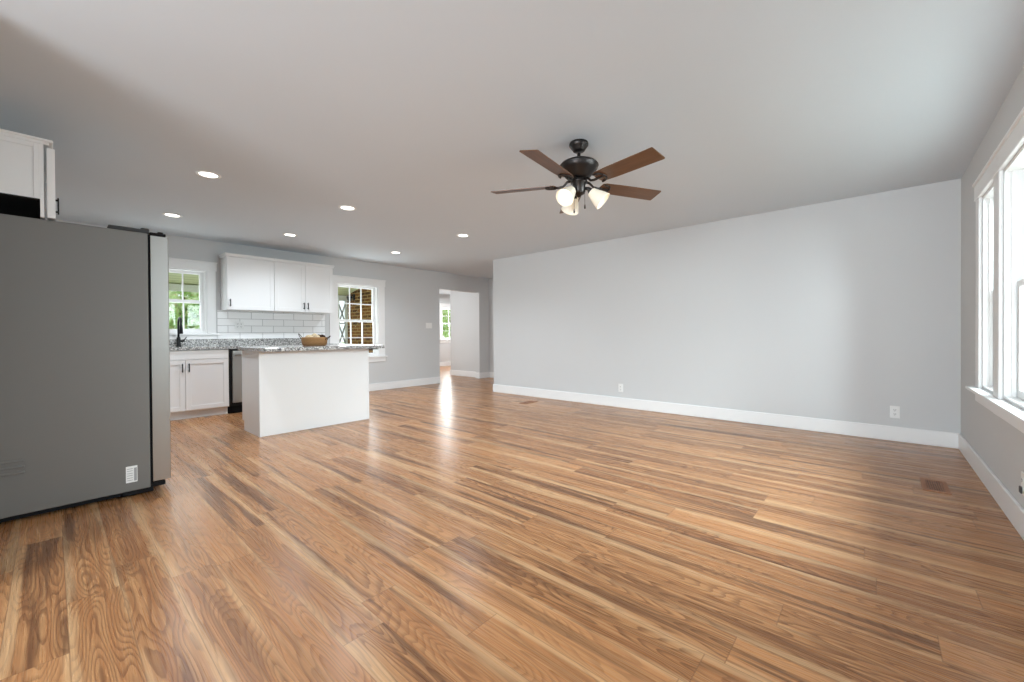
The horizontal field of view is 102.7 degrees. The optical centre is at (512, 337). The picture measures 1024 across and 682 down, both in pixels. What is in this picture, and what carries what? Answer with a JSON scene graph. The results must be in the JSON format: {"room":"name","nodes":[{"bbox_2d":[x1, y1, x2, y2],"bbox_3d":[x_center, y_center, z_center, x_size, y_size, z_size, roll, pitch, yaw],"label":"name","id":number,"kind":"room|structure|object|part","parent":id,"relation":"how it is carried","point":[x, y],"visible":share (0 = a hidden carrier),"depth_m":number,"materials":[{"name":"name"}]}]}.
{"room":"open-plan living room","nodes":[
{"label":"open-plan living room","id":0,"kind":"room"},
{"bbox_2d":[45,218,488,383],"bbox_3d":[-2.288,-0.204,8.347,0.140,2.440,10.340,0,1,42],"label":"wall","id":1,"kind":"structure","parent":0,"point":[412,349],"depth_m":8.32,"materials":[{"name":"grey paint"}]},
{"bbox_2d":[168,257,219,338],"bbox_3d":[-4.655,-0.513,5.647,0.180,1.137,0.985,0,1,42],"label":"window","id":2,"kind":"structure","parent":1,"relation":"in","point":[206,270],"depth_m":5.86,"materials":[{"name":"white paint"}]},
{"bbox_3d":[-4.697,-0.708,5.682,0.034,0.448,0.651,0,1,42],"label":"sash","id":3,"kind":"part","parent":2,"relation":"part of","materials":[{"name":"white paint"}]},
{"bbox_3d":[-4.666,-0.296,5.660,0.034,0.448,0.651,0,1,42],"label":"sash","id":4,"kind":"part","parent":2,"relation":"part of","materials":[{"name":"white paint"}]},
{"bbox_3d":[-4.614,-0.041,5.617,0.080,0.022,0.985,0,1,42],"label":"sill","id":5,"kind":"part","parent":2,"relation":"part of","materials":[{"name":"white paint"}]},
{"bbox_2d":[219,252,273,311],"bbox_3d":[-3.946,-0.797,6.093,0.362,0.802,0.628,0,1,42],"label":"upper cabinet","id":6,"kind":"object","parent":1,"relation":"attached to","point":[247,281],"visible":1,"depth_m":5.97,"materials":[{"name":"white paint"}]},
{"bbox_3d":[-3.954,-1.176,6.096,0.347,0.044,0.628,0,1,42],"label":"crown","id":7,"kind":"part","parent":6,"relation":"part of","materials":[{"name":"white paint"}]},
{"bbox_2d":[169,273,357,295],"bbox_3d":[-5.767,-1.144,6.247,2.281,0.530,7.720,0,1,42],"label":"porch roof","id":8,"kind":"structure","parent":1,"relation":"attached to","point":[174,278],"depth_m":7.19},
{"bbox_2d":[217,310,324,338],"bbox_3d":[-3.784,-0.193,6.544,0.006,0.415,1.553,0,1,42],"label":"tile backsplash","id":9,"kind":"structure","parent":1,"relation":"attached to","point":[256,324],"depth_m":6.46,"materials":[{"name":"white tile"}]},
{"bbox_2d":[235,321,243,328],"bbox_3d":[-4.112,-0.180,6.162,0.010,0.117,0.118,0,1,42],"label":"wall outlet","id":10,"kind":"object","parent":9,"relation":"attached to","point":[238,324],"visible":1,"depth_m":6.16,"materials":[{"name":"white plastic"}]},
{"bbox_2d":[271,258,333,313],"bbox_3d":[-3.432,-0.804,6.673,0.362,0.802,0.922,0,1,42],"label":"upper cabinet","id":11,"kind":"object","parent":1,"relation":"attached to","point":[299,287],"visible":0.98,"depth_m":6.54,"materials":[{"name":"white paint"}]},
{"bbox_3d":[-3.484,-0.779,6.408,0.020,0.748,0.450,0,1,42],"label":"door","id":12,"kind":"part","parent":11,"relation":"part of","materials":[{"name":"white paint"}]},
{"bbox_3d":[-3.440,-1.183,6.676,0.347,0.044,0.922,0,1,42],"label":"crown","id":13,"kind":"part","parent":11,"relation":"part of","materials":[{"name":"white paint"}]},
{"bbox_3d":[-3.186,-0.783,6.745,0.020,0.748,0.441,0,1,42],"label":"door","id":14,"kind":"part","parent":11,"relation":"part of","materials":[{"name":"white paint"}]},
{"bbox_2d":[329,275,387,361],"bbox_3d":[-2.897,-0.317,7.622,0.190,1.577,1.160,0,1,42],"label":"window","id":15,"kind":"structure","parent":1,"relation":"in","point":[378,293],"depth_m":7.75,"materials":[{"name":"white paint"}]},
{"bbox_3d":[-2.944,-0.622,7.660,0.034,0.668,0.766,0,1,42],"label":"sash","id":16,"kind":"part","parent":15,"relation":"part of","materials":[{"name":"white paint"}]},
{"bbox_3d":[-2.911,0.010,7.639,0.034,0.668,0.766,0,1,42],"label":"sash","id":17,"kind":"part","parent":15,"relation":"part of","materials":[{"name":"white paint"}]},
{"bbox_2d":[369,377,439,390],"bbox_3d":[-2.402,0.947,8.101,0.016,0.142,2.420,0,1,42],"label":"baseboard","id":18,"kind":"structure","parent":1,"relation":"attached to","point":[434,380],"depth_m":8.30,"materials":[{"name":"white paint"}]},
{"bbox_2d":[426,323,431,327],"bbox_3d":[-1.799,-0.252,8.786,0.010,0.117,0.164,0,1,42],"label":"light switch","id":19,"kind":"object","parent":1,"relation":"attached to","point":[428,325],"visible":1,"depth_m":8.78,"materials":[{"name":"white plastic"}]},
{"bbox_2d":[480,372,488,377],"bbox_3d":[-0.691,0.924,10.031,0.016,0.142,0.320,0,1,42],"label":"baseboard","id":20,"kind":"structure","parent":1,"relation":"attached to","point":[482,374],"depth_m":10.02,"materials":[{"name":"white paint"}]},
{"bbox_2d":[347,289,372,352],"bbox_3d":[-2.708,-0.289,9.480,1.991,3.200,1.400,0,1,42],"label":"brick wall","id":21,"kind":"structure","parent":0,"point":[366,293],"depth_m":9.13,"materials":[{"name":"brown brick"}]},
{"bbox_2d":[347,294,354,300],"bbox_3d":[-3.672,-0.901,9.275,0.150,0.162,0.175,0,1,42],"label":"wall lantern","id":22,"kind":"object","parent":21,"relation":"attached to","point":[353,295],"visible":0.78,"depth_m":9.26,"materials":[{"name":"black metal"}]},
{"bbox_2d":[439,294,450,361],"bbox_3d":[-3.004,-0.233,13.284,0.120,2.440,3.900,0,1,42],"label":"wall","id":23,"kind":"structure","parent":0,"point":[445,348],"depth_m":13.96,"materials":[{"name":"grey paint"}]},
{"bbox_2d":[439,303,450,342],"bbox_3d":[-2.175,-0.485,14.184,0.172,1.337,1.010,0,1,42],"label":"window","id":24,"kind":"structure","parent":23,"relation":"in","point":[442,305],"depth_m":13.90,"materials":[{"name":"white paint"}]},
{"bbox_2d":[440,362,450,365],"bbox_3d":[-2.946,0.916,13.247,0.016,0.142,3.660,0,1,42],"label":"baseboard","id":25,"kind":"structure","parent":23,"relation":"attached to","point":[441,363],"depth_m":13.97,"materials":[{"name":"white paint"}]},
{"bbox_2d":[450,291,475,371],"bbox_3d":[-1.199,-0.225,10.495,1.081,2.440,0.120,0,1,42],"label":"wall","id":26,"kind":"structure","parent":0,"point":[462,304],"depth_m":10.48,"materials":[{"name":"grey paint"}]},
{"bbox_2d":[450,370,474,376],"bbox_3d":[-1.238,0.924,10.452,1.081,0.142,0.016,0,1,42],"label":"baseboard","id":27,"kind":"structure","parent":26,"relation":"attached to","point":[452,372],"depth_m":10.49,"materials":[{"name":"white paint"}]},
{"bbox_2d":[488,278,493,371],"bbox_3d":[1.044,-0.227,8.774,4.279,2.440,0.120,0,1,42],"label":"wall","id":28,"kind":"structure","parent":0,"point":[490,281],"depth_m":10.09,"materials":[{"name":"grey paint"}]},
{"bbox_2d":[489,372,493,377],"bbox_3d":[0.967,0.923,8.766,4.143,0.142,0.016,0,1,42],"label":"baseboard","id":29,"kind":"structure","parent":28,"relation":"attached to","point":[491,374],"depth_m":10.08,"materials":[{"name":"white paint"}]},
{"bbox_2d":[0,366,1023,681],"bbox_3d":[-1.827,1.060,5.842,11.914,0.060,13.500,0,1,42],"label":"floor","id":30,"kind":"structure","parent":0,"point":[461,530],"depth_m":1.93,"materials":[{"name":"laminate"}]},
{"bbox_2d":[0,213,170,523],"bbox_3d":[-2.990,0.162,2.836,0.912,1.790,0.845,0,1,42],"label":"refrigerator","id":31,"kind":"object","parent":30,"relation":"on","point":[85,349],"visible":1,"depth_m":2.53,"materials":[{"name":"grey metal"}]},
{"bbox_3d":[-3.069,1.030,2.753,0.865,0.025,0.570,0,1,42],"label":"frame","id":32,"kind":"part","parent":31,"relation":"part of","materials":[{"name":"black metal"}]},
{"bbox_2d":[127,467,136,480],"bbox_3d":[-2.509,0.904,2.699,0.001,0.086,0.048,0,1,42],"label":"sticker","id":33,"kind":"object","parent":31,"relation":"attached to","point":[131,471],"depth_m":2.70,"materials":[{"name":"white paper"}]},
{"bbox_3d":[-2.578,0.144,2.963,0.450,1.666,0.106,0,1,42],"label":"door","id":34,"kind":"part","parent":31,"relation":"part of","materials":[{"name":"silver metal"}]},
{"bbox_2d":[170,349,228,420],"bbox_3d":[-4.366,0.607,5.401,0.652,0.883,0.920,0,1,42],"label":"base cabinet","id":35,"kind":"object","parent":30,"relation":"on","point":[199,379],"visible":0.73,"depth_m":5.31,"materials":[{"name":"white paint"}]},
{"bbox_3d":[-4.308,0.614,5.041,0.020,0.643,0.438,0,1,42],"label":"door","id":36,"kind":"part","parent":35,"relation":"part of","materials":[{"name":"white paint"}]},
{"bbox_3d":[-4.157,0.227,5.212,0.020,0.112,0.902,0,1,42],"label":"false drawer","id":37,"kind":"part","parent":35,"relation":"part of","materials":[{"name":"white paint"}]},
{"bbox_3d":[-4.007,0.610,5.381,0.020,0.643,0.459,0,1,42],"label":"door","id":38,"kind":"part","parent":35,"relation":"part of","materials":[{"name":"white paint"}]},
{"bbox_2d":[169,338,338,350],"bbox_3d":[-3.888,0.088,5.950,0.645,0.137,2.745,0,1,42],"label":"countertop","id":39,"kind":"structure","parent":35,"relation":"on","point":[188,344],"depth_m":5.94,"materials":[{"name":"grey stone"}]},
{"bbox_2d":[176,317,186,346],"bbox_3d":[-4.435,-0.076,5.500,0.223,0.397,0.119,0,1,42],"label":"kitchen faucet","id":40,"kind":"object","parent":39,"relation":"on","point":[179,321],"visible":1,"depth_m":5.51,"materials":[{"name":"black metal"}]},
{"bbox_3d":[-4.452,-0.135,5.475,0.194,0.277,0.024,0,1,42],"label":"spout","id":41,"kind":"part","parent":40,"relation":"part of","materials":[{"name":"black metal"}]},
{"bbox_2d":[228,349,241,413],"bbox_3d":[-3.841,0.601,5.958,0.645,0.881,0.600,0,1,42],"label":"dishwasher","id":42,"kind":"object","parent":30,"relation":"on","point":[235,355],"visible":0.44,"depth_m":5.61,"materials":[{"name":"black metal"}]},
{"bbox_3d":[-3.878,0.969,5.995,0.500,0.145,0.590,0,1,42],"label":"kick plate","id":43,"kind":"part","parent":42,"relation":"part of","materials":[{"name":"black metal"}]},
{"bbox_3d":[-3.643,0.535,5.801,0.040,0.712,0.560,0,1,42],"label":"door","id":44,"kind":"part","parent":42,"relation":"part of","materials":[{"name":"silver metal"}]},
{"bbox_2d":[237,344,384,436],"bbox_3d":[-2.361,0.570,4.870,0.915,0.940,1.325,0,1,42],"label":"kitchen island","id":45,"kind":"object","parent":30,"relation":"on","point":[291,388],"visible":1,"depth_m":4.61,"materials":[{"name":"white paint"}]},
{"bbox_3d":[-2.868,0.596,4.478,0.568,0.899,0.006,0,1,42],"label":"panel","id":46,"kind":"part","parent":45,"relation":"part of","materials":[{"name":"white paint"}]},
{"bbox_2d":[237,344,384,351],"bbox_3d":[-2.360,0.120,4.864,0.905,0.040,1.325,0,1,42],"label":"island countertop","id":47,"kind":"structure","parent":45,"relation":"on","point":[336,346],"depth_m":4.53,"materials":[{"name":"grey stone"}]},
{"bbox_2d":[298,333,330,345],"bbox_3d":[-2.374,0.025,4.905,0.299,0.149,0.284,0,1,42],"label":"basket","id":48,"kind":"object","parent":47,"relation":"on","point":[306,341],"visible":1,"depth_m":4.79,"materials":[{"name":"wicker"}]},
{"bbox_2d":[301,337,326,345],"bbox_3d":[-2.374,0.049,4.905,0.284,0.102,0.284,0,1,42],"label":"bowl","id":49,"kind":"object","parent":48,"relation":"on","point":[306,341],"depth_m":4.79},
{"bbox_2d":[521,400,537,403],"bbox_3d":[0.244,1.011,6.384,0.135,0.006,0.300,0,1,42],"label":"floor vent","id":50,"kind":"object","parent":30,"relation":"in","point":[531,401],"visible":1,"depth_m":6.35,"materials":[{"name":"brown wood"}]},
{"bbox_2d":[919,477,951,494],"bbox_3d":[2.899,1.019,2.814,0.135,0.006,0.300,0,1,42],"label":"floor vent","id":51,"kind":"object","parent":30,"relation":"in","point":[932,485],"visible":1,"depth_m":2.80,"materials":[{"name":"brown wood"}]},
{"bbox_2d":[925,479,944,491],"bbox_3d":[2.899,1.019,2.814,0.075,0.004,0.244,0,1,42],"label":"grille","id":52,"kind":"object","parent":51,"relation":"attached to","point":[934,485],"depth_m":2.81,"materials":[{"name":"brown wood"}]},
{"bbox_2d":[0,0,1023,294],"bbox_3d":[-1.843,-1.470,5.825,11.914,0.120,13.500,0,1,42],"label":"ceiling","id":53,"kind":"structure","parent":0,"point":[406,114],"depth_m":2.48,"materials":[{"name":"paint"}]},
{"bbox_2d":[162,213,182,217],"bbox_3d":[-3.870,-1.387,4.657,0.184,0.006,0.184,0,1,42],"label":"recessed light","id":54,"kind":"object","parent":53,"relation":"in","point":[164,214],"visible":1,"depth_m":4.66,"materials":[{"name":"white"}]},
{"bbox_2d":[195,170,221,178],"bbox_3d":[-2.597,-1.387,3.495,0.184,0.006,0.184,0,1,42],"label":"recessed light","id":55,"kind":"object","parent":53,"relation":"in","point":[207,174],"visible":1,"depth_m":3.49,"materials":[{"name":"white plastic"}]},
{"bbox_2d":[283,233,297,236],"bbox_3d":[-3.041,-1.398,5.592,0.184,0.006,0.184,0,1,42],"label":"recessed light","id":56,"kind":"object","parent":53,"relation":"in","point":[285,234],"visible":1,"depth_m":5.57,"materials":[{"name":"white"}]},
{"bbox_2d":[338,205,355,210],"bbox_3d":[-1.788,-1.398,4.428,0.184,0.006,0.184,0,1,42],"label":"recessed light","id":57,"kind":"object","parent":53,"relation":"in","point":[343,207],"visible":1,"depth_m":4.41,"materials":[{"name":"white"}]},
{"bbox_2d":[456,234,469,236],"bbox_3d":[-0.691,-1.413,5.688,0.184,0.006,0.184,0,1,42],"label":"recessed light","id":58,"kind":"object","parent":53,"relation":"in","point":[458,235],"visible":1,"depth_m":5.68,"materials":[{"name":"white"}]},
{"bbox_2d":[491,139,664,215],"bbox_3d":[0.468,-1.147,2.929,1.287,0.515,1.262,0,1,42],"label":"ceiling fan","id":59,"kind":"object","parent":53,"relation":"hanging from","point":[577,170],"visible":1,"depth_m":2.88,"materials":[{"name":"brown wood"}]},
{"bbox_3d":[0.085,-1.113,3.091,0.492,0.006,0.136,1,12,18],"label":"blade","id":60,"kind":"part","parent":59,"relation":"part of","materials":[{"name":"brown wood"}]},
{"bbox_3d":[0.235,-1.107,2.628,0.136,0.006,0.492,16,9,35],"label":"blade","id":61,"kind":"part","parent":59,"relation":"part of","materials":[{"name":"brown wood"}]},
{"bbox_3d":[0.389,-1.005,2.872,0.136,0.136,0.116,0,43,45],"label":"lamp shade","id":62,"kind":"part","parent":59,"relation":"part of","materials":[{"name":"white glass"}]},
{"bbox_3d":[0.391,-1.008,2.875,0.052,0.050,0.090,0,43,45],"label":"bulb","id":63,"kind":"part","parent":59,"relation":"part of","materials":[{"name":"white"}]},
{"bbox_3d":[0.446,-1.007,3.087,0.136,0.136,0.116,0,-42,-15],"label":"lamp shade","id":64,"kind":"part","parent":59,"relation":"part of","materials":[{"name":"white glass"}]},
{"bbox_3d":[0.603,-1.007,2.930,0.116,0.136,0.136,43,10,11],"label":"lamp shade","id":65,"kind":"part","parent":59,"relation":"part of","materials":[{"name":"white glass"}]},
{"bbox_3d":[0.721,-1.098,2.627,0.136,0.006,0.492,16,-8,-35],"label":"blade","id":66,"kind":"part","parent":59,"relation":"part of","materials":[{"name":"brown wood"}]},
{"bbox_3d":[0.872,-1.098,3.090,0.492,0.006,0.136,1,-12,-18],"label":"blade","id":67,"kind":"part","parent":59,"relation":"part of","materials":[{"name":"brown wood"}]},
{"bbox_2d":[493,179,960,433],"bbox_3d":[1.882,-0.211,5.691,5.881,2.440,0.120,0,1,42],"label":"wall","id":68,"kind":"structure","parent":0,"point":[848,309],"depth_m":4.69,"materials":[{"name":"grey paint"}]},
{"bbox_2d":[618,384,622,391],"bbox_3d":[1.555,0.730,5.906,0.072,0.117,0.010,0,1,42],"label":"wall outlet","id":69,"kind":"object","parent":68,"relation":"attached to","point":[620,386],"visible":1,"depth_m":5.91,"materials":[{"name":"white plastic"}]},
{"bbox_2d":[493,384,959,448],"bbox_3d":[1.838,0.938,5.653,5.897,0.142,0.016,0,1,42],"label":"baseboard","id":70,"kind":"structure","parent":68,"relation":"attached to","point":[892,433],"depth_m":4.71,"materials":[{"name":"white paint"}]},
{"bbox_2d":[890,406,899,417],"bbox_3d":[3.719,0.727,3.987,0.072,0.117,0.010,0,1,42],"label":"wall outlet","id":71,"kind":"object","parent":68,"relation":"attached to","point":[894,410],"visible":1,"depth_m":3.98,"materials":[{"name":"white plastic"}]},
{"bbox_2d":[961,66,1023,508],"bbox_3d":[1.134,-0.171,0.308,0.140,2.440,9.169,0,1,42],"label":"wall","id":72,"kind":"structure","parent":0,"point":[999,444],"depth_m":2.98,"materials":[{"name":"grey paint"}]},
{"bbox_2d":[965,159,993,411],"bbox_3d":[3.301,-0.332,2.803,0.205,1.617,0.660,0,1,42],"label":"window","id":73,"kind":"structure","parent":72,"relation":"in","point":[984,180],"depth_m":2.93,"materials":[{"name":"white paint"}]},
{"bbox_3d":[3.268,0.381,2.841,0.105,0.022,0.660,0,1,42],"label":"sill","id":74,"kind":"part","parent":73,"relation":"part of","materials":[{"name":"white paint"}]},
{"bbox_3d":[3.254,-0.385,2.832,0.034,1.510,0.642,0,1,42],"label":"casing","id":75,"kind":"part","parent":73,"relation":"part of","materials":[{"name":"white paint"}]},
{"bbox_2d":[958,434,1023,539],"bbox_3d":[1.084,0.978,0.369,0.016,0.142,8.893,0,1,42],"label":"baseboard","id":76,"kind":"structure","parent":72,"relation":"attached to","point":[1009,505],"depth_m":2.55,"materials":[{"name":"white paint"}]},
{"bbox_2d":[982,151,1002,416],"bbox_3d":[2.533,-0.322,2.041,0.065,1.617,1.500,0,1,42],"label":"trim","id":77,"kind":"structure","parent":72,"relation":"attached to","point":[997,175],"depth_m":2.50,"materials":[{"name":"white paint"}]},
{"bbox_2d":[987,107,1023,432],"bbox_3d":[2.585,-0.322,1.994,0.205,1.617,1.200,0,1,42],"label":"window","id":78,"kind":"structure","parent":72,"relation":"in","point":[1013,386],"depth_m":2.41,"materials":[{"name":"white paint"}]},
{"bbox_3d":[2.552,0.390,2.032,0.105,0.022,1.200,0,1,42],"label":"sill","id":79,"kind":"part","parent":78,"relation":"part of","materials":[{"name":"white paint"}]},
{"bbox_3d":[2.540,-1.066,2.026,0.034,0.130,1.200,0,1,42],"label":"casing","id":80,"kind":"part","parent":78,"relation":"part of","materials":[{"name":"white paint"}]},
{"bbox_3d":[2.609,0.015,1.977,0.034,0.688,1.156,0,1,42],"label":"sash","id":81,"kind":"part","parent":78,"relation":"part of","materials":[{"name":"white paint"}]},
{"bbox_2d":[1019,471,1023,495],"bbox_3d":[2.633,0.758,2.118,0.017,0.117,0.072,0,1,42],"label":"wall outlet","id":82,"kind":"object","parent":72,"relation":"attached to","point":[1021,488],"visible":1,"depth_m":2.11,"materials":[{"name":"white plastic"}]},
{"bbox_3d":[2.638,0.758,2.115,0.006,0.117,0.072,0,1,42],"label":"plate","id":83,"kind":"part","parent":82,"relation":"part of","materials":[{"name":"white plastic"}]},
{"bbox_3d":[-4.991,-0.144,1.816,4.479,2.440,3.300,0,1,42],"label":"wall","id":84,"kind":"structure","parent":0,"visible":0},
{"bbox_2d":[0,129,58,220],"bbox_3d":[-3.176,-0.937,2.631,0.925,0.463,0.341,0,1,42],"label":"upper cabinet","id":85,"kind":"object","parent":84,"relation":"attached to","point":[27,162],"visible":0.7,"depth_m":2.39,"materials":[{"name":"white paint"}]},
{"bbox_3d":[-3.200,-0.808,2.605,0.899,0.008,0.263,0,1,42],"label":"panel","id":86,"kind":"part","parent":85,"relation":"part of","materials":[{"name":"black"}]},
{"bbox_3d":[-3.185,-1.152,2.622,0.925,0.033,0.320,0,1,42],"label":"crown","id":87,"kind":"part","parent":85,"relation":"part of","materials":[{"name":"white paint"}]},
{"bbox_3d":[-3.108,-0.921,2.709,0.905,0.430,0.016,0,1,42],"label":"frame","id":88,"kind":"part","parent":85,"relation":"part of","materials":[{"name":"white paint"}]},
{"bbox_3d":[-2.914,-0.916,2.585,0.450,0.412,0.033,0,1,42],"label":"door","id":89,"kind":"part","parent":85,"relation":"part of","materials":[{"name":"white paint"}]},
{"bbox_3d":[-2.755,-0.792,2.478,0.012,0.100,0.015,0,1,42],"label":"handle","id":90,"kind":"part","parent":85,"relation":"part of","materials":[{"name":"black metal"}]},
{"label":"outside","id":91,"kind":"structure","parent":0,"visible":0},
{"bbox_3d":[-0.416,1.443,7.068,70.000,0.060,60.000,0,1,42],"label":"ground","id":92,"kind":"structure","parent":91,"visible":0},
{"bbox_2d":[169,291,199,328],"bbox_3d":[-7.899,-0.043,10.152,2.022,2.978,2.286,-1,0,-24],"label":"tree","id":93,"kind":"object","parent":92,"relation":"on","point":[191,310],"visible":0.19,"depth_m":9.72,"materials":[{"name":"green plant"}]},
{"bbox_2d":[442,309,450,337],"bbox_3d":[-3.013,-0.319,19.415,2.831,3.348,2.930,0,1,42],"label":"tree","id":94,"kind":"object","parent":92,"relation":"on","point":[444,311],"visible":0.18,"depth_m":18.52,"materials":[{"name":"green plant"}]},
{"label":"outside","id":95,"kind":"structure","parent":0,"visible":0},
{"bbox_3d":[-5.773,1.281,6.202,2.231,0.140,7.600,0,1,42],"label":"floor","id":96,"kind":"structure","parent":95,"visible":0},
{"bbox_2d":[338,300,347,343],"bbox_3d":[-3.949,0.166,9.490,0.050,2.025,0.234,0,1,42],"label":"porch column","id":97,"kind":"structure","parent":96,"relation":"on","point":[345,328],"depth_m":9.51,"materials":[{"name":"white paint"}]},
{"bbox_2d":[169,283,347,300],"bbox_3d":[-6.396,-0.874,6.729,0.100,0.120,7.600,0,1,42],"label":"beam","id":98,"kind":"structure","parent":97,"relation":"on","point":[172,287],"depth_m":7.33,"materials":[{"name":"white paint"}]},
{"bbox_3d":[-4.012,0.167,9.418,0.050,2.025,0.044,0,1,42],"label":"post","id":99,"kind":"part","parent":97,"relation":"part of","materials":[{"name":"white paint"}]},
{"bbox_3d":[-3.886,0.165,9.561,0.050,2.025,0.044,0,1,42],"label":"post","id":100,"kind":"part","parent":97,"relation":"part of","materials":[{"name":"white paint"}]}
]}

